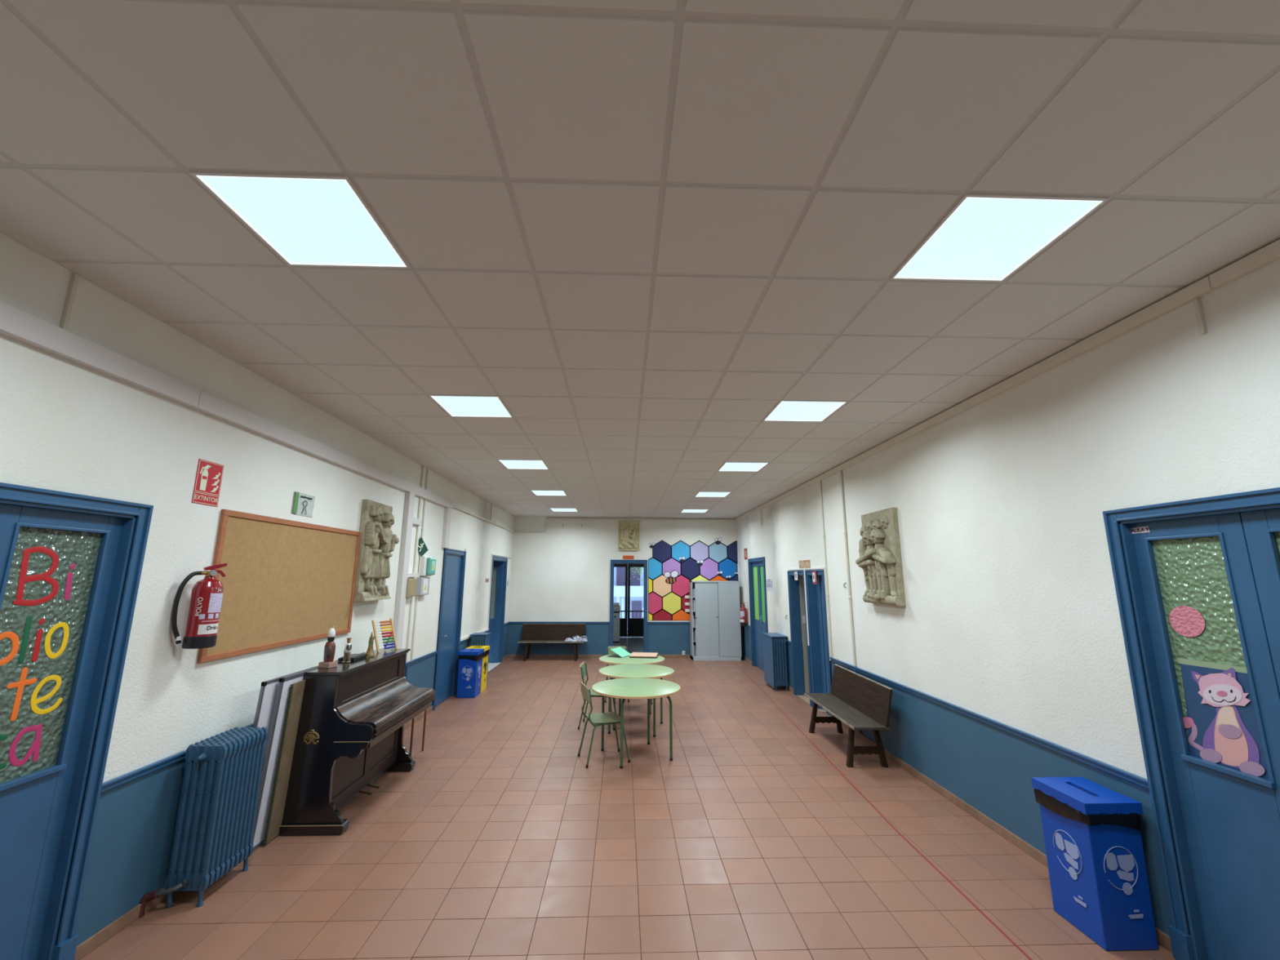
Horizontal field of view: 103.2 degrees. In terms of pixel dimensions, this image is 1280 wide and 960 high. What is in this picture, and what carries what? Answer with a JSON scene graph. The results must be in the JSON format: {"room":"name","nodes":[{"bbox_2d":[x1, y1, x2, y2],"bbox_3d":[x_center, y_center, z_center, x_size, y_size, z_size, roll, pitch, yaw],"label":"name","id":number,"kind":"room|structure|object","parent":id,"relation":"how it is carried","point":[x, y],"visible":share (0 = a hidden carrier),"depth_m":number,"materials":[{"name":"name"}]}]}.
{"room":"school corridor","nodes":[
{"label":"school corridor","id":0,"kind":"room"},
{"bbox_2d":[0,231,514,946],"bbox_3d":[-3.126,1.259,5.817,0.328,3.620,13.900,1,-11,-2],"label":"wall","id":1,"kind":"structure","parent":0,"point":[66,425],"depth_m":3.11,"materials":[{"name":"beige paint"}]},
{"bbox_2d":[59,273,79,330],"bbox_3d":[-2.854,-0.885,2.537,0.020,0.314,0.018,1,-11,-2],"label":"stub","id":2,"kind":"object","parent":1,"relation":"attached to","point":[74,279],"visible":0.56,"depth_m":2.53,"materials":[{"name":"beige"}]},
{"bbox_2d":[0,482,153,959],"bbox_3d":[-2.914,1.176,2.092,0.172,2.350,1.384,1,-11,-2],"label":"door","id":3,"kind":"structure","parent":1,"relation":"in","point":[71,564],"depth_m":2.54,"materials":[{"name":"blue paint"}]},
{"bbox_2d":[171,563,227,648],"bbox_3d":[-2.815,0.796,3.239,0.227,0.527,0.165,7,-13,-31],"label":"fire extinguisher","id":4,"kind":"object","parent":1,"relation":"attached to","point":[206,594],"visible":1,"depth_m":3.19,"materials":[{"name":"red metal"}]},
{"bbox_2d":[182,634,217,648],"bbox_3d":[-2.789,1.022,3.213,0.164,0.074,0.164,-6,-12,30],"label":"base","id":5,"kind":"object","parent":4,"relation":"on","point":[189,641],"depth_m":3.15,"materials":[{"name":"black plastic"}]},
{"bbox_2d":[191,458,224,506],"bbox_3d":[-2.897,0.022,3.407,0.005,0.290,0.210,1,-11,-2],"label":"fire sign","id":6,"kind":"object","parent":1,"relation":"attached to","point":[209,475],"visible":1,"depth_m":3.40,"materials":[{"name":"red plastic"}]},
{"bbox_2d":[0,301,453,508],"bbox_3d":[-2.877,-0.444,3.684,0.055,0.120,9.060,1,-11,-2],"label":"cable trunking","id":7,"kind":"object","parent":1,"relation":"attached to","point":[17,324],"visible":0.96,"depth_m":3.02,"materials":[{"name":"white plastic"}]},
{"bbox_2d":[197,509,360,662],"bbox_3d":[-2.926,0.876,4.340,0.026,1.020,1.865,1,-11,-2],"label":"cork board","id":8,"kind":"object","parent":1,"relation":"attached to","point":[286,582],"visible":0.97,"depth_m":4.10,"materials":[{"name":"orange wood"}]},
{"bbox_2d":[74,654,507,959],"bbox_3d":[-2.989,2.983,5.493,0.014,0.072,13.900,1,-11,-2],"label":"baseboard","id":9,"kind":"structure","parent":1,"relation":"attached to","point":[114,927],"depth_m":2.81,"materials":[{"name":"brown tile"}]},
{"bbox_2d":[291,491,315,517],"bbox_3d":[-2.928,0.214,4.418,0.015,0.190,0.290,1,-11,-2],"label":"paper notice","id":10,"kind":"object","parent":1,"relation":"attached to","point":[303,504],"visible":1,"depth_m":4.41,"materials":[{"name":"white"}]},
{"bbox_2d":[353,499,399,600],"bbox_3d":[-2.889,0.784,5.620,0.180,1.060,0.600,1,-11,-2],"label":"relief","id":11,"kind":"object","parent":1,"relation":"attached to","point":[377,540],"visible":1,"depth_m":5.48,"materials":[{"name":"stone"}]},
{"bbox_2d":[404,662,408,679],"bbox_3d":[-3.010,2.735,6.487,0.026,0.770,0.026,-4,-11,20],"label":"conduit","id":12,"kind":"object","parent":1,"relation":"attached to","point":[406,666],"visible":0.35,"depth_m":6.53,"materials":[{"name":"metal"}]},
{"bbox_2d":[391,492,422,648],"bbox_3d":[-2.984,1.666,6.467,0.060,2.984,0.520,1,-11,-2],"label":"cable trunking","id":13,"kind":"object","parent":1,"relation":"attached to","point":[408,519],"visible":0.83,"depth_m":6.36,"materials":[{"name":"white plastic"}]},
{"bbox_2d":[405,578,417,596],"bbox_3d":[-2.973,1.387,6.541,0.083,0.230,0.280,1,-11,-2],"label":"junction box","id":14,"kind":"object","parent":1,"relation":"attached to","point":[411,584],"visible":0.79,"depth_m":6.51,"materials":[{"name":"beige plastic"}]},
{"bbox_2d":[405,466,423,662],"bbox_3d":[-3.002,1.075,6.773,0.033,2.580,0.033,-4,-11,20],"label":"conduit","id":15,"kind":"object","parent":1,"relation":"attached to","point":[422,474],"visible":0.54,"depth_m":6.77,"materials":[{"name":"beige plastic"}]},
{"bbox_2d":[410,468,428,659],"bbox_3d":[-3.008,1.106,6.940,0.033,2.580,0.033,-4,-11,20],"label":"conduit","id":16,"kind":"object","parent":1,"relation":"attached to","point":[427,474],"visible":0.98,"depth_m":6.91,"materials":[{"name":"beige plastic"}]},
{"bbox_2d":[417,536,428,556],"bbox_3d":[-2.999,0.911,6.955,0.007,0.279,0.268,-4,-12,22],"label":"exit sign","id":17,"kind":"object","parent":1,"relation":"attached to","point":[422,548],"visible":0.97,"depth_m":6.96,"materials":[{"name":"teal plastic"}]},
{"bbox_2d":[416,577,430,595],"bbox_3d":[-2.993,1.463,6.995,0.074,0.240,0.300,1,-11,-2],"label":"meter box","id":18,"kind":"object","parent":1,"relation":"attached to","point":[423,583],"visible":0.91,"depth_m":6.92,"materials":[{"name":"grey plastic"}]},
{"bbox_2d":[419,555,435,576],"bbox_3d":[-2.968,1.207,7.095,0.123,0.270,0.320,1,-11,-2],"label":"alarm box","id":19,"kind":"object","parent":1,"relation":"attached to","point":[428,565],"visible":0.98,"depth_m":7.01,"materials":[{"name":"white plastic"}]},
{"bbox_2d":[442,506,451,548],"bbox_3d":[-3.028,0.749,7.949,0.050,0.629,0.150,1,-11,-2],"label":"cable trunking","id":20,"kind":"object","parent":1,"relation":"attached to","point":[447,510],"visible":1,"depth_m":7.91,"materials":[{"name":"white plastic"}]},
{"bbox_2d":[431,547,466,711],"bbox_3d":[-3.099,2.324,8.192,0.153,2.375,1.040,1,-11,-2],"label":"door","id":21,"kind":"structure","parent":1,"relation":"in","point":[449,630],"depth_m":8.25,"materials":[{"name":"blue paint"}]},
{"bbox_2d":[460,548,512,641],"bbox_3d":[-3.140,2.341,10.677,0.030,1.570,3.850,1,-11,-2],"label":"duct","id":22,"kind":"object","parent":1,"relation":"attached to","point":[511,557],"visible":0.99,"depth_m":10.66,"materials":[{"name":"white plastic"}]},
{"bbox_2d":[488,555,507,671],"bbox_3d":[-3.563,2.904,11.228,0.832,2.373,1.370,1,-11,-2],"label":"door","id":23,"kind":"structure","parent":1,"relation":"in","point":[499,571],"depth_m":11.76,"materials":[{"name":"blue paint"}]},
{"bbox_2d":[506,577,509,591],"bbox_3d":[-3.205,2.528,12.274,0.004,0.340,0.260,1,-11,-2],"label":"paper notice","id":24,"kind":"object","parent":1,"relation":"attached to","point":[508,578],"visible":0.86,"depth_m":12.25,"materials":[{"name":"white paper"}]},
{"bbox_2d":[453,505,736,532],"bbox_3d":[-0.286,0.724,10.628,5.700,0.390,4.840,1,-11,-2],"label":"pipe","id":25,"kind":"object","parent":1,"relation":"attached to","point":[454,506],"visible":0.99,"depth_m":12.96,"materials":[{"name":"beige"}]},
{"bbox_2d":[506,516,738,654],"bbox_3d":[-0.362,2.611,12.870,6.330,3.620,0.328,1,-11,-2],"label":"wall","id":26,"kind":"structure","parent":0,"point":[561,575],"depth_m":12.73,"materials":[{"name":"beige paint"}]},
{"bbox_2d":[507,654,690,657],"bbox_3d":[-0.363,4.308,12.402,5.730,0.072,0.014,1,-11,-2],"label":"baseboard","id":27,"kind":"structure","parent":26,"relation":"attached to","point":[508,655],"depth_m":12.35,"materials":[{"name":"brown tile"}]},
{"bbox_2d":[608,560,647,652],"bbox_3d":[-0.286,3.208,12.752,0.935,2.365,0.322,1,-11,-2],"label":"door frame","id":28,"kind":"structure","parent":26,"relation":"in","point":[612,562],"depth_m":12.67,"materials":[{"name":"blue paint"}]},
{"bbox_2d":[622,555,634,559],"bbox_3d":[-0.295,1.962,12.853,0.280,0.090,0.008,1,-11,-2],"label":"plaque","id":29,"kind":"object","parent":26,"relation":"attached to","point":[624,557],"visible":1,"depth_m":12.85,"materials":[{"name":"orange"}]},
{"bbox_2d":[618,520,639,550],"bbox_3d":[-0.281,1.412,12.905,0.530,0.740,0.113,1,-11,-2],"label":"relief","id":30,"kind":"object","parent":26,"relation":"attached to","point":[628,531],"visible":1,"depth_m":12.90,"materials":[{"name":"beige stone"}]},
{"bbox_2d":[648,537,738,620],"bbox_3d":[1.351,2.485,12.810,2.287,2.068,0.006,1,-11,-2],"label":"mural","id":31,"kind":"object","parent":26,"relation":"attached to","point":[671,568],"visible":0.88,"depth_m":12.85,"materials":[{"name":"multicoloured"}]},
{"bbox_2d":[80,636,1176,959],"bbox_3d":[-0.216,3.571,8.021,6.330,0.121,19.300,1,-11,-2],"label":"floor","id":32,"kind":"structure","parent":0,"point":[757,839],"depth_m":3.58,"materials":[{"name":"brown tile"}]},
{"bbox_2d":[138,726,268,918],"bbox_3d":[-2.773,2.140,3.264,0.303,0.899,0.505,1,-11,-2],"label":"radiator","id":33,"kind":"object","parent":32,"relation":"on","point":[214,831],"visible":1,"depth_m":3.18,"materials":[{"name":"blue metal"}]},
{"bbox_2d":[262,680,306,845],"bbox_3d":[-2.738,2.222,4.330,0.071,1.114,1.064,1,-11,-2],"label":"panel","id":34,"kind":"object","parent":32,"relation":"on","point":[278,797],"visible":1,"depth_m":3.88,"materials":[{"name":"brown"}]},
{"bbox_2d":[252,653,365,852],"bbox_3d":[-2.768,2.205,4.386,0.100,1.189,1.380,1,-11,-2],"label":"whiteboard","id":35,"kind":"object","parent":32,"relation":"on","point":[267,780],"visible":0.25,"depth_m":3.77,"materials":[{"name":"white"}]},
{"bbox_2d":[253,652,365,773],"bbox_3d":[-2.803,2.187,4.291,0.103,1.188,1.470,1,-11,-2],"label":"whiteboard","id":36,"kind":"object","parent":32,"relation":"on","point":[268,689],"visible":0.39,"depth_m":3.74,"materials":[{"name":"white"}]},
{"bbox_2d":[278,648,436,835],"bbox_3d":[-2.447,2.260,4.654,0.650,1.182,1.390,1,-11,-2],"label":"piano","id":37,"kind":"object","parent":32,"relation":"on","point":[353,715],"visible":0.98,"depth_m":4.10,"materials":[{"name":"black paint"}]},
{"bbox_2d":[318,625,337,668],"bbox_3d":[-2.654,1.423,4.345,0.110,0.346,0.090,-3,-11,15],"label":"statuette","id":38,"kind":"object","parent":37,"relation":"on","point":[330,646],"visible":1,"depth_m":4.31,"materials":[{"name":"beige wood"}]},
{"bbox_2d":[327,636,334,641],"bbox_3d":[-2.654,1.365,4.356,0.054,0.045,0.054,-3,-11,15],"label":"hood","id":39,"kind":"object","parent":38,"relation":"attached to","point":[329,638],"depth_m":4.34,"materials":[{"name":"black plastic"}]},
{"bbox_2d":[341,637,351,662],"bbox_3d":[-2.629,1.533,4.561,0.071,0.214,0.062,-2,-11,9],"label":"statuette","id":40,"kind":"object","parent":37,"relation":"on","point":[348,647],"visible":1,"depth_m":4.55,"materials":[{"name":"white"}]},
{"bbox_2d":[337,653,367,661],"bbox_3d":[-2.677,1.658,4.748,0.145,0.034,0.280,1,-11,-2],"label":"case","id":41,"kind":"object","parent":37,"relation":"on","point":[353,657],"visible":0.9,"depth_m":4.69,"materials":[{"name":"black plastic"}]},
{"bbox_2d":[365,631,375,657],"bbox_3d":[-2.604,1.588,4.906,0.105,0.232,0.105,3,-11,-13],"label":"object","id":42,"kind":"object","parent":37,"relation":"on","point":[370,652],"visible":0.98,"depth_m":4.89,"materials":[{"name":"gold metal"}]},
{"bbox_2d":[371,617,397,653],"bbox_3d":[-2.679,1.621,5.302,0.162,0.320,0.250,-4,-11,20],"label":"abacus","id":43,"kind":"object","parent":37,"relation":"on","point":[392,629],"visible":1,"depth_m":5.31,"materials":[{"name":"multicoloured wood"}]},
{"bbox_2d":[409,709,426,756],"bbox_3d":[-2.638,2.714,5.633,0.420,0.655,0.450,1,-11,-2],"label":"side table","id":44,"kind":"object","parent":32,"relation":"on","point":[425,711],"visible":0.13,"depth_m":5.74,"materials":[{"name":"brown wood"}]},
{"bbox_2d":[456,648,484,697],"bbox_3d":[-2.838,3.220,8.471,0.340,0.722,0.385,1,-11,-2],"label":"recycling bin","id":45,"kind":"object","parent":32,"relation":"on","point":[470,660],"visible":1,"depth_m":8.32,"materials":[{"name":"blue plastic"}]},
{"bbox_2d":[465,645,489,693],"bbox_3d":[-2.851,3.289,8.839,0.340,0.722,0.385,1,-11,-2],"label":"recycling bin","id":46,"kind":"object","parent":32,"relation":"on","point":[485,660],"visible":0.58,"depth_m":8.83,"materials":[{"name":"yellow plastic"}]},
{"bbox_2d":[470,632,490,682],"bbox_3d":[-2.917,3.257,9.187,0.300,0.919,0.310,1,-11,-2],"label":"radiator","id":47,"kind":"object","parent":32,"relation":"on","point":[477,638],"visible":0.3,"depth_m":9.13,"materials":[{"name":"blue paint"}]},
{"bbox_2d":[470,632,490,635],"bbox_3d":[-2.915,2.815,9.271,0.300,0.018,0.310,1,-11,-2],"label":"shelf","id":48,"kind":"object","parent":47,"relation":"attached to","point":[474,633],"depth_m":9.21,"materials":[{"name":"blue paint"}]},
{"bbox_2d":[517,623,585,661],"bbox_3d":[-2.107,3.878,12.143,1.560,0.807,0.462,1,-11,-2],"label":"wooden bench","id":49,"kind":"object","parent":32,"relation":"on","point":[531,633],"visible":0.92,"depth_m":12.33,"materials":[{"name":"brown wood"}]},
{"bbox_2d":[564,634,587,641],"bbox_3d":[-1.525,3.770,12.146,0.540,0.156,0.312,1,-11,-2],"label":"clothes","id":50,"kind":"object","parent":49,"relation":"on","point":[575,638],"visible":1,"depth_m":12.07,"materials":[{"name":"grey fabric"}]},
{"bbox_2d":[577,662,616,730],"bbox_3d":[-0.552,2.882,6.818,0.487,0.784,0.391,-1,-11,4],"label":"chair","id":51,"kind":"object","parent":32,"relation":"on","point":[583,666],"visible":0.46,"depth_m":6.82,"materials":[{"name":"green metal"}]},
{"bbox_2d":[577,681,630,768],"bbox_3d":[-0.394,2.646,5.577,0.487,0.784,0.392,4,-11,-20],"label":"chair","id":52,"kind":"object","parent":32,"relation":"on","point":[611,717],"visible":0.9,"depth_m":5.51,"materials":[{"name":"green wood"}]},
{"bbox_2d":[613,602,620,642],"bbox_3d":[-0.912,4.376,15.626,0.600,1.140,0.620,1,-11,-2],"label":"photocopier","id":53,"kind":"object","parent":32,"relation":"on","point":[616,605],"visible":0.44,"depth_m":15.35,"materials":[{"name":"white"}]},
{"bbox_2d":[604,646,629,702],"bbox_3d":[-0.376,3.165,8.303,0.392,0.784,0.487,1,-11,-4],"label":"chair","id":54,"kind":"object","parent":32,"relation":"on","point":[609,651],"visible":0.16,"depth_m":8.56,"materials":[{"name":"green metal"}]},
{"bbox_2d":[599,653,664,714],"bbox_3d":[-0.126,3.080,7.690,1.000,0.724,1.000,10,-14,-41],"label":"round table","id":55,"kind":"object","parent":32,"relation":"on","point":[605,659],"visible":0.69,"depth_m":7.51,"materials":[{"name":"green metal"}]},
{"bbox_2d":[607,646,631,657],"bbox_3d":[-0.321,2.706,7.981,0.264,0.112,0.320,-5,-12,26],"label":"folder","id":56,"kind":"object","parent":55,"relation":"on","point":[620,652],"visible":0.86,"depth_m":7.94,"materials":[{"name":"teal plastic"}]},
{"bbox_2d":[629,652,658,657],"bbox_3d":[0.069,2.750,7.959,0.420,0.026,0.405,-1,-11,6],"label":"folder","id":57,"kind":"object","parent":55,"relation":"on","point":[634,655],"visible":1,"depth_m":7.88,"materials":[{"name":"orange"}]},
{"bbox_2d":[591,677,680,768],"bbox_3d":[-0.043,2.701,5.698,1.000,0.724,1.000,-4,-12,21],"label":"round table","id":58,"kind":"object","parent":32,"relation":"on","point":[630,687],"visible":1,"depth_m":5.61,"materials":[{"name":"green laminate"}]},
{"bbox_2d":[599,663,674,737],"bbox_3d":[-0.047,2.892,6.700,1.000,0.724,1.000,7,-13,-33],"label":"round table","id":59,"kind":"object","parent":32,"relation":"on","point":[628,670],"visible":0.85,"depth_m":6.66,"materials":[{"name":"green laminate"}]},
{"bbox_2d":[688,580,742,660],"bbox_3d":[1.827,3.408,12.386,1.170,1.850,0.426,1,-11,-2],"label":"tall cabinet","id":60,"kind":"object","parent":32,"relation":"on","point":[717,615],"visible":1,"depth_m":12.19,"materials":[{"name":"grey metal"}]},
{"bbox_2d":[740,626,743,660],"bbox_3d":[2.448,3.832,12.329,0.012,1.000,0.380,1,-11,-2],"label":"board","id":61,"kind":"object","parent":32,"relation":"on","point":[741,628],"visible":0.21,"depth_m":12.17,"materials":[{"name":"black plastic"}]},
{"bbox_2d":[761,632,788,691],"bbox_3d":[2.456,3.277,9.189,0.300,0.919,0.615,1,-11,-2],"label":"radiator","id":62,"kind":"object","parent":32,"relation":"on","point":[775,654],"visible":1,"depth_m":8.97,"materials":[{"name":"blue metal"}]},
{"bbox_2d":[761,632,787,637],"bbox_3d":[2.458,2.835,9.273,0.300,0.018,0.615,1,-11,-2],"label":"shelf","id":63,"kind":"object","parent":62,"relation":"attached to","point":[765,634],"depth_m":9.25,"materials":[{"name":"blue metal"}]},
{"bbox_2d":[804,664,893,767],"bbox_3d":[2.400,2.721,5.980,0.462,0.807,1.560,0,-11,0],"label":"wooden bench","id":64,"kind":"object","parent":32,"relation":"on","point":[856,700],"visible":1,"depth_m":5.73,"materials":[{"name":"brown wood"}]},
{"bbox_2d":[1031,777,1158,951],"bbox_3d":[2.621,2.186,2.934,0.340,0.722,0.385,1,-11,-2],"label":"recycling bin","id":65,"kind":"object","parent":32,"relation":"on","point":[1099,882],"visible":1,"depth_m":2.81,"materials":[{"name":"blue plastic"}]},
{"bbox_2d":[0,0,1279,518],"bbox_3d":[-0.122,-0.429,6.290,6.330,0.206,14.400,1,-11,-2],"label":"ceiling","id":66,"kind":"structure","parent":0,"point":[644,229],"depth_m":1.98,"materials":[{"name":"white"}]},
{"bbox_2d":[189,171,410,268],"bbox_3d":[-1.420,-1.111,2.216,0.586,0.015,0.586,1,-11,-2],"label":"recessed light","id":67,"kind":"object","parent":66,"relation":"in","point":[313,220],"visible":1,"depth_m":2.16,"materials":[{"name":"white plastic"}]},
{"bbox_2d":[428,394,513,417],"bbox_3d":[-1.500,-0.663,4.572,0.586,0.015,0.586,1,-11,-2],"label":"recessed light","id":68,"kind":"object","parent":66,"relation":"in","point":[456,406],"visible":1,"depth_m":4.55,"materials":[{"name":"white plastic"}]},
{"bbox_2d":[497,459,548,469],"bbox_3d":[-1.580,-0.214,6.929,0.586,0.015,0.586,1,-11,-2],"label":"recessed light","id":69,"kind":"object","parent":66,"relation":"in","point":[508,464],"visible":0.99,"depth_m":6.91,"materials":[{"name":"white plastic"}]},
{"bbox_2d":[530,489,566,495],"bbox_3d":[-1.659,0.234,9.285,0.586,0.015,0.586,1,-11,-2],"label":"recessed light","id":70,"kind":"object","parent":66,"relation":"in","point":[537,492],"visible":0.96,"depth_m":9.26,"materials":[{"name":"white plastic"}]},
{"bbox_2d":[549,507,577,511],"bbox_3d":[-1.739,0.682,11.642,0.586,0.015,0.586,1,-11,-2],"label":"recessed light","id":71,"kind":"object","parent":66,"relation":"in","point":[553,509],"visible":0.95,"depth_m":11.64,"materials":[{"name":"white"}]},
{"bbox_2d":[680,509,708,512],"bbox_3d":[1.260,0.711,11.737,0.586,0.015,0.586,1,-11,-2],"label":"recessed light","id":72,"kind":"object","parent":66,"relation":"in","point":[682,510],"visible":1,"depth_m":11.70,"materials":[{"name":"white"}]},
{"bbox_2d":[694,491,730,497],"bbox_3d":[1.339,0.263,9.381,0.586,0.015,0.586,1,-11,-2],"label":"recessed light","id":73,"kind":"object","parent":66,"relation":"in","point":[700,494],"visible":0.98,"depth_m":9.37,"materials":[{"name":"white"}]},
{"bbox_2d":[717,462,769,471],"bbox_3d":[1.419,-0.185,7.024,0.586,0.015,0.586,1,-11,-2],"label":"recessed light","id":74,"kind":"object","parent":66,"relation":"in","point":[726,466],"visible":1,"depth_m":7.01,"materials":[{"name":"white plastic"}]},
{"bbox_2d":[762,400,848,422],"bbox_3d":[1.498,-0.633,4.668,0.586,0.015,0.586,1,-11,-2],"label":"recessed light","id":75,"kind":"object","parent":66,"relation":"in","point":[802,411],"visible":1,"depth_m":4.64,"materials":[{"name":"white plastic"}]},
{"bbox_2d":[889,193,1109,282],"bbox_3d":[1.578,-1.082,2.312,0.586,0.015,0.586,1,-11,-2],"label":"recessed light","id":76,"kind":"object","parent":66,"relation":"in","point":[984,237],"visible":1,"depth_m":2.26,"materials":[{"name":"white plastic"}]},
{"bbox_2d":[737,258,1279,936],"bbox_3d":[2.873,1.317,6.008,0.328,3.620,13.900,1,-11,-2],"label":"wall","id":77,"kind":"structure","parent":0,"point":[1004,662],"depth_m":3.61,"materials":[{"name":"beige paint"}]},
{"bbox_2d":[739,602,747,626],"bbox_3d":[2.409,3.152,11.931,0.226,0.527,0.167,-10,-15,43],"label":"fire extinguisher","id":78,"kind":"object","parent":77,"relation":"attached to","point":[743,611],"visible":1,"depth_m":11.84,"materials":[{"name":"red metal"}]},
{"bbox_2d":[740,622,747,626],"bbox_3d":[2.430,3.370,11.867,0.164,0.074,0.164,3,-11,-17],"label":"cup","id":79,"kind":"object","parent":78,"relation":"on","point":[741,624],"depth_m":11.80,"materials":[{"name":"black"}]},
{"bbox_2d":[743,548,747,559],"bbox_3d":[2.533,1.773,12.154,0.004,0.260,0.300,1,-11,-2],"label":"wall sign","id":80,"kind":"object","parent":77,"relation":"attached to","point":[744,549],"visible":1,"depth_m":12.15,"materials":[{"name":"red"}]},
{"bbox_2d":[747,556,768,671],"bbox_3d":[2.608,2.877,10.948,0.152,2.360,1.320,1,-11,-2],"label":"door","id":81,"kind":"structure","parent":77,"relation":"in","point":[757,569],"depth_m":11.18,"materials":[{"name":"blue paint"}]},
{"bbox_2d":[760,509,762,525],"bbox_3d":[2.579,0.798,10.782,0.020,0.344,0.090,1,-11,-2],"label":"stub","id":82,"kind":"object","parent":77,"relation":"attached to","point":[761,510],"visible":1,"depth_m":10.76,"materials":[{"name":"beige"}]},
{"bbox_2d":[766,578,773,591],"bbox_3d":[2.594,2.098,10.143,0.004,0.230,0.430,1,-11,-2],"label":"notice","id":83,"kind":"object","parent":77,"relation":"attached to","point":[769,581],"visible":1,"depth_m":10.11,"materials":[{"name":"white paper"}]},
{"bbox_2d":[787,570,813,706],"bbox_3d":[3.283,2.550,8.400,1.332,2.055,0.830,1,-11,-2],"label":"door","id":84,"kind":"structure","parent":77,"relation":"in","point":[798,642],"depth_m":8.67,"materials":[{"name":"blue paint"}]},
{"bbox_2d":[794,572,797,580],"bbox_3d":[2.618,1.611,8.508,0.004,0.135,0.145,1,-11,-2],"label":"card sign","id":85,"kind":"object","parent":84,"relation":"attached to","point":[795,573],"visible":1,"depth_m":8.49,"materials":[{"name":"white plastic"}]},
{"bbox_2d":[802,615,805,623],"bbox_3d":[2.839,2.401,8.736,0.070,0.130,0.011,1,-11,-2],"label":"wall switch","id":86,"kind":"object","parent":84,"relation":"attached to","point":[803,616],"visible":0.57,"depth_m":8.73,"materials":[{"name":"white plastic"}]},
{"bbox_2d":[799,560,810,568],"bbox_3d":[2.660,1.358,8.204,0.013,0.120,0.480,1,-11,-2],"label":"sign","id":87,"kind":"object","parent":77,"relation":"attached to","point":[803,563],"visible":1,"depth_m":8.19,"materials":[{"name":"beige"}]},
{"bbox_2d":[787,566,831,660],"bbox_3d":[2.647,2.053,8.058,0.034,1.300,1.685,1,-11,-2],"label":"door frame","id":88,"kind":"structure","parent":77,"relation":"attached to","point":[824,567],"depth_m":7.77,"materials":[{"name":"blue paint"}]},
{"bbox_2d":[797,695,826,711],"bbox_3d":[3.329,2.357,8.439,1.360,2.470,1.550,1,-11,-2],"label":"trim","id":89,"kind":"structure","parent":77,"relation":"attached to","point":[806,699],"depth_m":8.19,"materials":[{"name":"grey"}]},
{"bbox_2d":[804,569,834,716],"bbox_3d":[2.811,2.388,7.554,0.332,2.055,0.740,1,-11,-2],"label":"door","id":90,"kind":"structure","parent":77,"relation":"in","point":[820,664],"depth_m":7.74,"materials":[{"name":"blue paint"}]},
{"bbox_2d":[812,571,817,584],"bbox_3d":[2.644,1.480,7.683,0.006,0.195,0.155,1,-11,-2],"label":"card sign","id":91,"kind":"object","parent":90,"relation":"attached to","point":[814,573],"visible":1,"depth_m":7.69,"materials":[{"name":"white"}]},
{"bbox_2d":[819,480,832,656],"bbox_3d":[2.682,1.236,7.321,0.030,2.490,0.030,-4,-11,20],"label":"conduit","id":92,"kind":"object","parent":77,"relation":"attached to","point":[824,536],"visible":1,"depth_m":7.30,"materials":[{"name":"beige plastic"}]},
{"bbox_2d":[840,470,856,666],"bbox_3d":[2.704,1.104,6.603,0.044,2.500,0.044,-4,-11,20],"label":"conduit","id":93,"kind":"object","parent":77,"relation":"attached to","point":[845,532],"visible":1,"depth_m":6.58,"materials":[{"name":"beige plastic"}]},
{"bbox_2d":[855,507,906,605],"bbox_3d":[2.651,0.868,5.710,0.199,1.030,0.720,1,-11,-2],"label":"relief","id":94,"kind":"object","parent":77,"relation":"attached to","point":[880,559],"visible":1,"depth_m":5.56,"materials":[{"name":"stone"}]},
{"bbox_2d":[743,656,1172,952],"bbox_3d":[2.724,3.039,5.676,0.014,0.072,13.900,1,-11,-2],"label":"baseboard","id":95,"kind":"structure","parent":77,"relation":"attached to","point":[1163,940],"depth_m":4.19,"materials":[{"name":"brown tile"}]},
{"bbox_2d":[735,239,1279,520],"bbox_3d":[2.725,-0.267,6.300,0.035,0.070,13.890,1,-11,-2],"label":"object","id":96,"kind":"object","parent":77,"relation":"attached to","point":[1270,253],"visible":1,"depth_m":3.14,"materials":[{"name":"beige plastic"}]},
{"bbox_2d":[1102,487,1279,959],"bbox_3d":[2.902,1.226,2.238,0.172,2.350,1.304,1,-11,-2],"label":"door","id":97,"kind":"structure","parent":77,"relation":"in","point":[1197,581],"depth_m":2.57,"materials":[{"name":"blue paint"}]},
{"bbox_2d":[1192,297,1207,333],"bbox_3d":[2.857,-0.837,2.588,0.020,0.194,0.018,1,-11,-2],"label":"stub","id":98,"kind":"object","parent":77,"relation":"attached to","point":[1197,303],"visible":1,"depth_m":2.58,"materials":[{"name":"beige"}]},
{"bbox_3d":[-0.576,3.580,16.945,3.200,3.200,0.250,1,-11,-2],"label":"wall","id":99,"kind":"structure","parent":0,"visible":0},
{"bbox_2d":[613,563,643,636],"bbox_3d":[-0.410,3.950,16.801,1.570,2.380,0.055,1,-11,-2],"label":"glass door","id":100,"kind":"structure","parent":99,"relation":"in","point":[628,577],"depth_m":16.81,"materials":[{"name":"clear glass"}]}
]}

